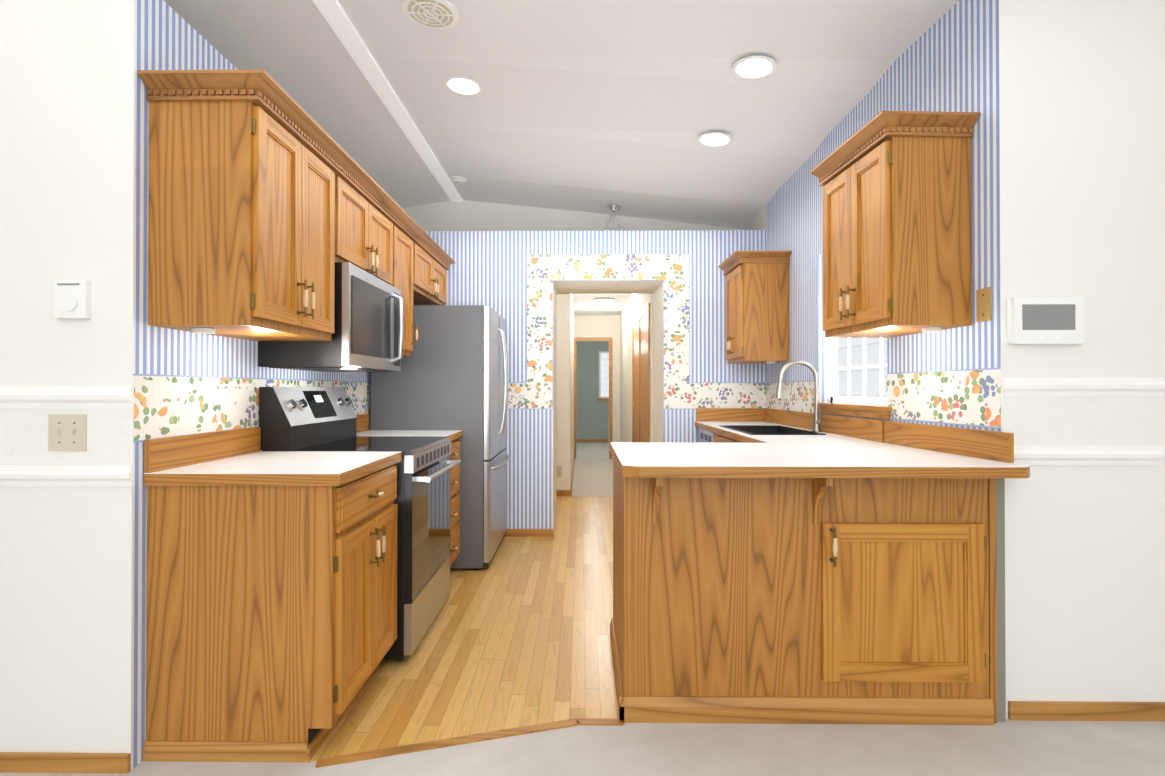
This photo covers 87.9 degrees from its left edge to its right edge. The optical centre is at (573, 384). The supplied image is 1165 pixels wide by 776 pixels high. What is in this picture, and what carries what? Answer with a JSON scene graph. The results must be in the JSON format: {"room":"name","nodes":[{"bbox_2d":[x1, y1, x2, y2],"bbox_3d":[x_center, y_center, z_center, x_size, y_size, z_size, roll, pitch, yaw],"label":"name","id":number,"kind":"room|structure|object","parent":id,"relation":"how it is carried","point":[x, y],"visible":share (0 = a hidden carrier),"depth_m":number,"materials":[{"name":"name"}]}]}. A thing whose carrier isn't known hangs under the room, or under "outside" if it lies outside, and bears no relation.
{"room":"kitchen","nodes":[
{"label":"kitchen","id":0,"kind":"room"},
{"bbox_2d":[0,0,167,769],"bbox_3d":[-4.196,-0.499,1.984,5.643,3.400,0.120,0,0,1],"label":"wall","id":1,"kind":"structure","parent":0,"point":[74,152],"depth_m":1.89,"materials":[{"name":"white paint"}]},
{"bbox_2d":[0,386,133,773],"bbox_3d":[-4.195,0.603,1.906,5.647,1.194,0.020,0,0,1],"label":"trim","id":2,"kind":"structure","parent":1,"relation":"attached to","point":[27,458],"depth_m":1.88,"materials":[{"name":"white paint"}]},
{"bbox_2d":[48,414,86,450],"bbox_3d":[-1.574,0.149,1.875,0.117,0.114,0.017,0,0,1],"label":"switch plate","id":3,"kind":"object","parent":1,"relation":"attached to","point":[67,432],"visible":1,"depth_m":1.88,"materials":[{"name":"beige plastic"}]},
{"bbox_2d":[54,280,91,318],"bbox_3d":[-1.555,-0.264,1.874,0.098,0.118,0.030,0,0,1],"label":"thermostat","id":4,"kind":"object","parent":1,"relation":"attached to","point":[72,299],"visible":0.98,"depth_m":1.87,"materials":[{"name":"white plastic"}]},
{"bbox_2d":[168,5,370,450],"bbox_3d":[-1.415,-0.033,3.449,0.120,2.488,2.826,0,0,1],"label":"wall","id":5,"kind":"structure","parent":0,"point":[189,353],"depth_m":2.26,"materials":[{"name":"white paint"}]},
{"bbox_2d":[145,81,340,340],"bbox_3d":[-1.194,-0.569,2.269,0.350,0.760,0.639,0,0,1],"label":"upper cabinet","id":6,"kind":"object","parent":5,"relation":"attached to","point":[271,201],"depth_m":1.95,"materials":[{"name":"brown wood"}]},
{"bbox_2d":[133,374,370,442],"bbox_3d":[-1.355,0.083,3.372,0.003,0.220,2.976,0,0,1],"label":"wallpaper border","id":7,"kind":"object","parent":5,"relation":"attached to","point":[165,406],"depth_m":2.24,"materials":[{"name":"multicoloured paper"}]},
{"bbox_2d":[341,161,376,276],"bbox_3d":[-1.187,-0.737,2.813,0.350,0.416,0.447,0,0,1],"label":"upper cabinet","id":8,"kind":"object","parent":5,"relation":"attached to","point":[358,202],"depth_m":2.85,"materials":[{"name":"brown wood"}]},
{"bbox_2d":[258,262,403,371],"bbox_3d":[-1.130,-0.298,2.983,0.456,0.455,0.749,0,0,1],"label":"microwave","id":9,"kind":"object","parent":8,"relation":"attached to","point":[367,335],"visible":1,"depth_m":2.70,"materials":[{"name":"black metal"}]},
{"bbox_2d":[377,197,396,287],"bbox_3d":[-1.183,-0.735,3.156,0.350,0.416,0.447,0,0,1],"label":"upper cabinet","id":10,"kind":"object","parent":5,"relation":"attached to","point":[386,219],"depth_m":3.27,"materials":[{"name":"brown wood"}]},
{"bbox_2d":[397,217,416,355],"bbox_3d":[-1.177,-0.560,3.586,0.350,0.760,0.415,0,0,1],"label":"upper cabinet","id":11,"kind":"object","parent":5,"relation":"attached to","point":[406,239],"depth_m":3.67,"materials":[{"name":"brown wood"}]},
{"bbox_2d":[417,233,436,300],"bbox_3d":[-1.172,-0.771,4.055,0.350,0.331,0.522,0,0,1],"label":"upper cabinet","id":12,"kind":"object","parent":5,"relation":"attached to","point":[426,255],"depth_m":4.12,"materials":[{"name":"brown wood"}]},
{"bbox_2d":[417,253,448,304],"bbox_3d":[-1.166,-0.768,4.473,0.350,0.331,0.522,0,0,1],"label":"upper cabinet","id":13,"kind":"object","parent":5,"relation":"attached to","point":[442,265],"depth_m":4.55,"materials":[{"name":"brown wood"}]},
{"bbox_2d":[557,294,560,489],"bbox_3d":[-1.318,0.023,6.730,2.280,2.420,0.120,0,0,1],"label":"wall","id":14,"kind":"structure","parent":0,"point":[558,295],"depth_m":6.66,"materials":[{"name":"beige paint"}]},
{"bbox_2d":[557,466,561,476],"bbox_3d":[-0.160,0.957,6.646,0.065,0.123,0.006,0,0,1],"label":"outlet","id":15,"kind":"object","parent":14,"relation":"attached to","point":[559,471],"visible":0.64,"depth_m":6.64,"materials":[{"name":"beige plastic"}]},
{"bbox_2d":[164,0,958,228],"bbox_3d":[-0.039,-1.296,0.279,14.000,0.987,10.711,0,0,1],"label":"ceiling","id":16,"kind":"structure","parent":0,"point":[595,106],"depth_m":3.27,"materials":[{"name":"white paint"}]},
{"bbox_2d":[312,0,462,201],"bbox_3d":[-1.132,-1.717,0.235,0.100,0.018,10.591,0,0,1],"label":"ceiling beam","id":17,"kind":"structure","parent":16,"relation":"attached to","point":[333,13],"depth_m":3.39,"materials":[{"name":"white"}]},
{"bbox_2d":[402,0,458,29],"bbox_3d":[-0.641,-1.669,2.714,0.250,0.036,0.250,0,0,1],"label":"ceiling vent","id":18,"kind":"object","parent":16,"relation":"in","point":[438,14],"visible":1,"depth_m":2.71,"materials":[{"name":"white"}]},
{"bbox_2d":[451,176,466,183],"bbox_3d":[-0.936,-1.670,4.942,0.129,0.039,0.130,0,0,1],"label":"smoke detector","id":19,"kind":"object","parent":16,"relation":"attached to","point":[459,179],"visible":1,"depth_m":4.91,"materials":[{"name":"white plastic"}]},
{"bbox_2d":[444,76,481,95],"bbox_3d":[-0.614,-1.665,3.373,0.210,0.022,0.210,0,0,1],"label":"recessed light","id":20,"kind":"object","parent":16,"relation":"in","point":[463,85],"visible":1,"depth_m":3.36,"materials":[{"name":"white plastic"}]},
{"bbox_2d":[603,205,622,230],"bbox_3d":[0.345,-1.399,5.266,0.260,0.297,0.260,0,0,1],"label":"pendant light","id":21,"kind":"object","parent":16,"relation":"hanging from","point":[613,208],"visible":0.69,"depth_m":5.24,"materials":[{"name":"silver metal"}]},
{"bbox_2d":[698,132,731,146],"bbox_3d":[0.881,-1.527,3.769,0.210,0.024,0.210,0,0,1],"label":"recessed light","id":22,"kind":"object","parent":16,"relation":"in","point":[714,139],"visible":0.98,"depth_m":3.76,"materials":[{"name":"white plastic"}]},
{"bbox_2d":[732,56,776,79],"bbox_3d":[0.885,-1.552,2.964,0.210,0.021,0.210,0,0,1],"label":"recessed light","id":23,"kind":"object","parent":16,"relation":"in","point":[754,67],"visible":0.94,"depth_m":2.95,"materials":[{"name":"white plastic"}]},
{"bbox_2d":[561,294,576,489],"bbox_3d":[-0.070,0.034,8.464,0.127,2.420,3.619,0,0,1],"label":"wall","id":24,"kind":"structure","parent":0,"point":[568,328],"depth_m":6.66,"materials":[{"name":"beige paint"}]},
{"bbox_2d":[567,308,569,320],"bbox_3d":[-0.057,-0.767,6.650,0.037,0.138,0.020,0,0,1],"label":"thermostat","id":25,"kind":"object","parent":24,"relation":"attached to","point":[568,314],"visible":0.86,"depth_m":6.64,"materials":[{"name":"white plastic"}]},
{"bbox_2d":[402,200,743,230],"bbox_3d":[-2.712,-1.685,5.611,8.520,0.980,0.120,0,0,1],"label":"wall","id":26,"kind":"structure","parent":0,"point":[466,215],"depth_m":5.52,"materials":[{"name":"white paint"}]},
{"bbox_2d":[0,718,1164,775],"bbox_3d":[0.021,1.246,5.025,14.000,0.050,20.238,0,0,1],"label":"floor carpet","id":27,"kind":"object","parent":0,"point":[1008,747],"visible":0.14,"depth_m":1.96,"materials":[{"name":"beige carpet"}]},
{"bbox_2d":[571,442,612,495],"bbox_3d":[0.338,1.254,10.391,5.500,0.006,7.499,0,0,1],"label":"floor","id":28,"kind":"structure","parent":0,"point":[593,470],"depth_m":8.72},
{"bbox_2d":[576,341,608,441],"bbox_3d":[0.356,-0.033,11.869,4.500,2.600,3.200,0,0,1],"label":"wall","id":29,"kind":"structure","parent":0,"point":[592,418],"depth_m":13.35,"materials":[{"name":"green paint"}]},
{"bbox_2d":[597,351,608,399],"bbox_3d":[0.985,-0.195,13.307,0.934,1.082,0.068,0,0,1],"label":"room window","id":30,"kind":"structure","parent":29,"relation":"in","point":[603,375],"depth_m":13.31,"materials":[{"name":"white glass"}]},
{"bbox_2d":[425,230,765,534],"bbox_3d":[0.104,-0.005,5.173,2.877,2.454,0.662,0,0,1],"label":"wall","id":31,"kind":"structure","parent":0,"point":[487,268],"depth_m":4.85,"materials":[{"name":"blue paper"}]},
{"bbox_2d":[505,529,552,536],"bbox_3d":[0.100,1.187,4.829,2.877,0.065,0.012,0,0,1],"label":"baseboard","id":32,"kind":"structure","parent":31,"relation":"attached to","point":[529,533],"depth_m":4.83,"materials":[{"name":"brown wood"}]},
{"bbox_2d":[507,253,764,408],"bbox_3d":[0.115,-0.424,4.843,2.847,1.251,0.003,0,0,1],"label":"wallpaper border","id":33,"kind":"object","parent":31,"relation":"attached to","point":[673,269],"depth_m":4.84,"materials":[{"name":"multicoloured paper"}]},
{"bbox_2d":[577,315,620,458],"bbox_3d":[0.390,0.046,10.209,0.750,2.420,0.120,0,0,1],"label":"wall","id":34,"kind":"structure","parent":0,"point":[617,329],"depth_m":10.15,"materials":[{"name":"beige paint"}]},
{"bbox_2d":[557,338,611,495],"bbox_3d":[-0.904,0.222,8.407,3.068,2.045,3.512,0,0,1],"label":"door frame","id":35,"kind":"structure","parent":34,"relation":"attached to","point":[559,492],"depth_m":10.13,"materials":[{"name":"brown wood"}]},
{"bbox_2d":[572,294,630,314],"bbox_3d":[-0.784,-1.204,7.967,3.317,0.050,4.647,0,0,1],"label":"ceiling","id":36,"kind":"structure","parent":0,"point":[583,304],"depth_m":8.86,"materials":[{"name":"white paint"}]},
{"bbox_2d":[593,297,614,307],"bbox_3d":[0.424,-1.112,8.301,0.300,0.130,0.300,0,0,1],"label":"dome light","id":37,"kind":"object","parent":36,"relation":"attached to","point":[604,302],"visible":1,"depth_m":8.20,"materials":[{"name":"white glass"}]},
{"bbox_2d":[621,294,652,441],"bbox_3d":[0.815,0.031,7.939,0.120,2.420,4.647,0,0,1],"label":"wall","id":38,"kind":"structure","parent":0,"point":[636,303],"depth_m":8.19,"materials":[{"name":"beige paint"}]},
{"bbox_2d":[632,303,649,441],"bbox_3d":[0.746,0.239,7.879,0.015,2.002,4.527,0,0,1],"label":"door","id":39,"kind":"structure","parent":38,"relation":"attached to","point":[641,378],"depth_m":6.50,"materials":[{"name":"brown wood"}]},
{"bbox_2d":[311,496,996,760],"bbox_3d":[-0.478,1.214,4.286,4.020,0.004,4.730,0,0,1],"label":"floor","id":40,"kind":"structure","parent":0,"point":[517,634],"depth_m":2.70,"materials":[{"name":"brown wood"}]},
{"bbox_2d":[143,427,401,762],"bbox_3d":[-1.041,0.691,2.257,0.656,1.023,0.665,0,0,1],"label":"base cabinet","id":41,"kind":"object","parent":40,"relation":"on","point":[271,631],"visible":1,"depth_m":1.94,"materials":[{"name":"brown wood"}]},
{"bbox_2d":[259,387,460,660],"bbox_3d":[-0.985,0.609,2.975,0.729,1.196,0.765,0,0,1],"label":"range","id":42,"kind":"object","parent":40,"relation":"on","point":[307,418],"visible":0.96,"depth_m":2.76,"materials":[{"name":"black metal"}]},
{"bbox_2d":[356,414,462,565],"bbox_3d":[-1.026,0.700,3.640,0.652,1.023,0.559,0,0,1],"label":"base cabinet","id":43,"kind":"object","parent":40,"relation":"on","point":[362,424],"visible":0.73,"depth_m":3.72,"materials":[{"name":"brown wood"}]},
{"bbox_2d":[371,305,509,568],"bbox_3d":[-0.895,0.353,4.373,0.838,1.728,0.900,0,0,1],"label":"refrigerator","id":44,"kind":"object","parent":40,"relation":"on","point":[452,374],"visible":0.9,"depth_m":3.93,"materials":[{"name":"grey metal"}]},
{"bbox_2d":[316,718,622,767],"bbox_3d":[-0.321,1.198,2.028,0.989,0.007,0.285,0,0,1],"label":"threshold","id":45,"kind":"object","parent":40,"relation":"on","point":[399,750],"visible":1,"depth_m":2.03,"materials":[{"name":"brown wood"}]},
{"bbox_2d":[698,428,714,442],"bbox_3d":[1.236,0.777,4.515,0.590,0.882,0.584,0,0,1],"label":"dishwasher","id":46,"kind":"object","parent":40,"relation":"on","point":[705,436],"visible":0.15,"depth_m":4.55,"materials":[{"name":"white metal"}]},
{"bbox_2d":[713,433,728,442],"bbox_3d":[1.242,0.770,3.860,0.560,0.886,0.721,0,0,1],"label":"base cabinet","id":47,"kind":"object","parent":40,"relation":"on","point":[717,438],"depth_m":3.99,"materials":[{"name":"brown wood"}]},
{"bbox_2d":[695,408,1029,477],"bbox_3d":[1.234,0.251,3.419,0.600,0.145,2.783,0,0,1],"label":"countertop","id":48,"kind":"structure","parent":47,"relation":"on","point":[848,447],"depth_m":2.68,"materials":[{"name":"white laminate"}]},
{"bbox_2d":[719,425,825,434],"bbox_3d":[1.213,0.388,3.792,0.416,0.216,0.790,0,0,1],"label":"sink","id":49,"kind":"object","parent":48,"relation":"in","point":[765,430],"visible":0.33,"depth_m":4.17,"materials":[{"name":"black metal"}]},
{"bbox_2d":[775,360,821,431],"bbox_3d":[1.355,0.069,3.626,0.273,0.431,0.092,0,0,1],"label":"faucet","id":50,"kind":"object","parent":48,"relation":"on","point":[817,421],"visible":1,"depth_m":3.63,"materials":[{"name":"silver metal"}]},
{"bbox_2d":[610,458,845,723],"bbox_3d":[0.565,0.761,2.517,0.762,0.886,0.747,0,0,1],"label":"base cabinet","id":51,"kind":"object","parent":40,"relation":"on","point":[810,600],"depth_m":2.16,"materials":[{"name":"brown wood"}]},
{"bbox_2d":[610,436,841,477],"bbox_3d":[0.547,0.297,2.479,0.750,0.040,0.887,0,0,1],"label":"countertop","id":52,"kind":"structure","parent":51,"relation":"on","point":[749,458],"depth_m":2.19,"materials":[{"name":"white laminate"}]},
{"bbox_2d":[729,438,742,442],"bbox_3d":[1.234,0.766,3.250,0.560,0.886,0.731,0,0,1],"label":"base cabinet","id":53,"kind":"object","parent":40,"relation":"on","point":[730,440],"depth_m":3.66,"materials":[{"name":"brown wood"}]},
{"bbox_2d":[846,478,1005,724],"bbox_3d":[1.199,0.761,2.509,0.622,0.886,0.747,0,0,1],"label":"base cabinet","id":54,"kind":"object","parent":40,"relation":"on","point":[925,557],"depth_m":2.15,"materials":[{"name":"brown wood"}]},
{"bbox_2d":[744,72,886,420],"bbox_3d":[1.591,-0.434,4.263,0.120,3.300,2.691,0,0,1],"label":"wall","id":55,"kind":"structure","parent":0,"point":[788,217],"depth_m":3.96,"materials":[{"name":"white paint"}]},
{"bbox_2d":[718,251,791,363],"bbox_3d":[1.336,-0.544,4.500,0.393,0.786,0.531,0,0,1],"label":"upper cabinet","id":56,"kind":"object","parent":55,"relation":"attached to","point":[757,303],"visible":1,"depth_m":4.29,"materials":[{"name":"brown wood"}]},
{"bbox_2d":[765,381,813,412],"bbox_3d":[1.530,0.087,4.295,0.003,0.216,1.047,0,0,1],"label":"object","id":57,"kind":"structure","parent":55,"relation":"attached to","point":[798,396],"depth_m":4.22,"materials":[{"name":"multicoloured paper"}]},
{"bbox_2d":[812,338,891,418],"bbox_3d":[1.564,-0.350,3.349,0.129,1.130,1.051,0,0,1],"label":"kitchen window","id":58,"kind":"structure","parent":55,"relation":"in","point":[858,377],"depth_m":3.40,"materials":[{"name":"white glass"}]},
{"bbox_2d":[886,0,1000,431],"bbox_3d":[1.589,-0.446,2.557,0.120,3.300,0.735,0,0,-2],"label":"wall","id":59,"kind":"structure","parent":0,"point":[948,61],"depth_m":2.35,"materials":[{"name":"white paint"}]},
{"bbox_2d":[810,111,980,337],"bbox_3d":[1.335,-0.618,2.586,0.380,0.815,0.627,0,0,-2],"label":"upper cabinet","id":60,"kind":"object","parent":59,"relation":"attached to","point":[896,230],"visible":1,"depth_m":2.33,"materials":[{"name":"brown wood"}]},
{"bbox_2d":[887,368,1000,428],"bbox_3d":[1.528,0.052,2.550,0.003,0.221,0.731,0,0,-2],"label":"wallpaper border","id":61,"kind":"object","parent":59,"relation":"attached to","point":[967,397],"depth_m":2.47,"materials":[{"name":"multicoloured paper"}]},
{"bbox_2d":[884,421,1013,462],"bbox_3d":[1.517,0.225,2.509,0.020,0.104,0.784,0,0,-2],"label":"backsplash","id":62,"kind":"structure","parent":59,"relation":"attached to","point":[991,445],"depth_m":2.40,"materials":[{"name":"brown wood"}]},
{"bbox_2d":[976,287,991,321],"bbox_3d":[1.538,-0.299,2.266,0.006,0.122,0.072,0,0,-2],"label":"switch plate","id":63,"kind":"object","parent":59,"relation":"attached to","point":[984,304],"visible":1,"depth_m":2.26,"materials":[{"name":"brown"}]},
{"bbox_2d":[999,0,1164,717],"bbox_3d":[4.265,-0.498,2.214,5.441,3.400,0.120,0,0,1],"label":"wall","id":64,"kind":"structure","parent":0,"point":[1082,138],"depth_m":2.18,"materials":[{"name":"white paint"}]},
{"bbox_2d":[1005,297,1083,343],"bbox_3d":[1.690,-0.228,2.170,0.256,0.166,0.030,0,0,1],"label":"panel","id":65,"kind":"object","parent":64,"relation":"attached to","point":[1044,320],"visible":0.96,"depth_m":2.16,"materials":[{"name":"white plastic"}]},
{"bbox_2d":[1001,378,1164,720],"bbox_3d":[4.265,0.588,2.137,5.439,1.227,0.020,0,0,1],"label":"trim","id":66,"kind":"structure","parent":64,"relation":"attached to","point":[1083,421],"depth_m":2.17,"materials":[{"name":"white paint"}]}
]}

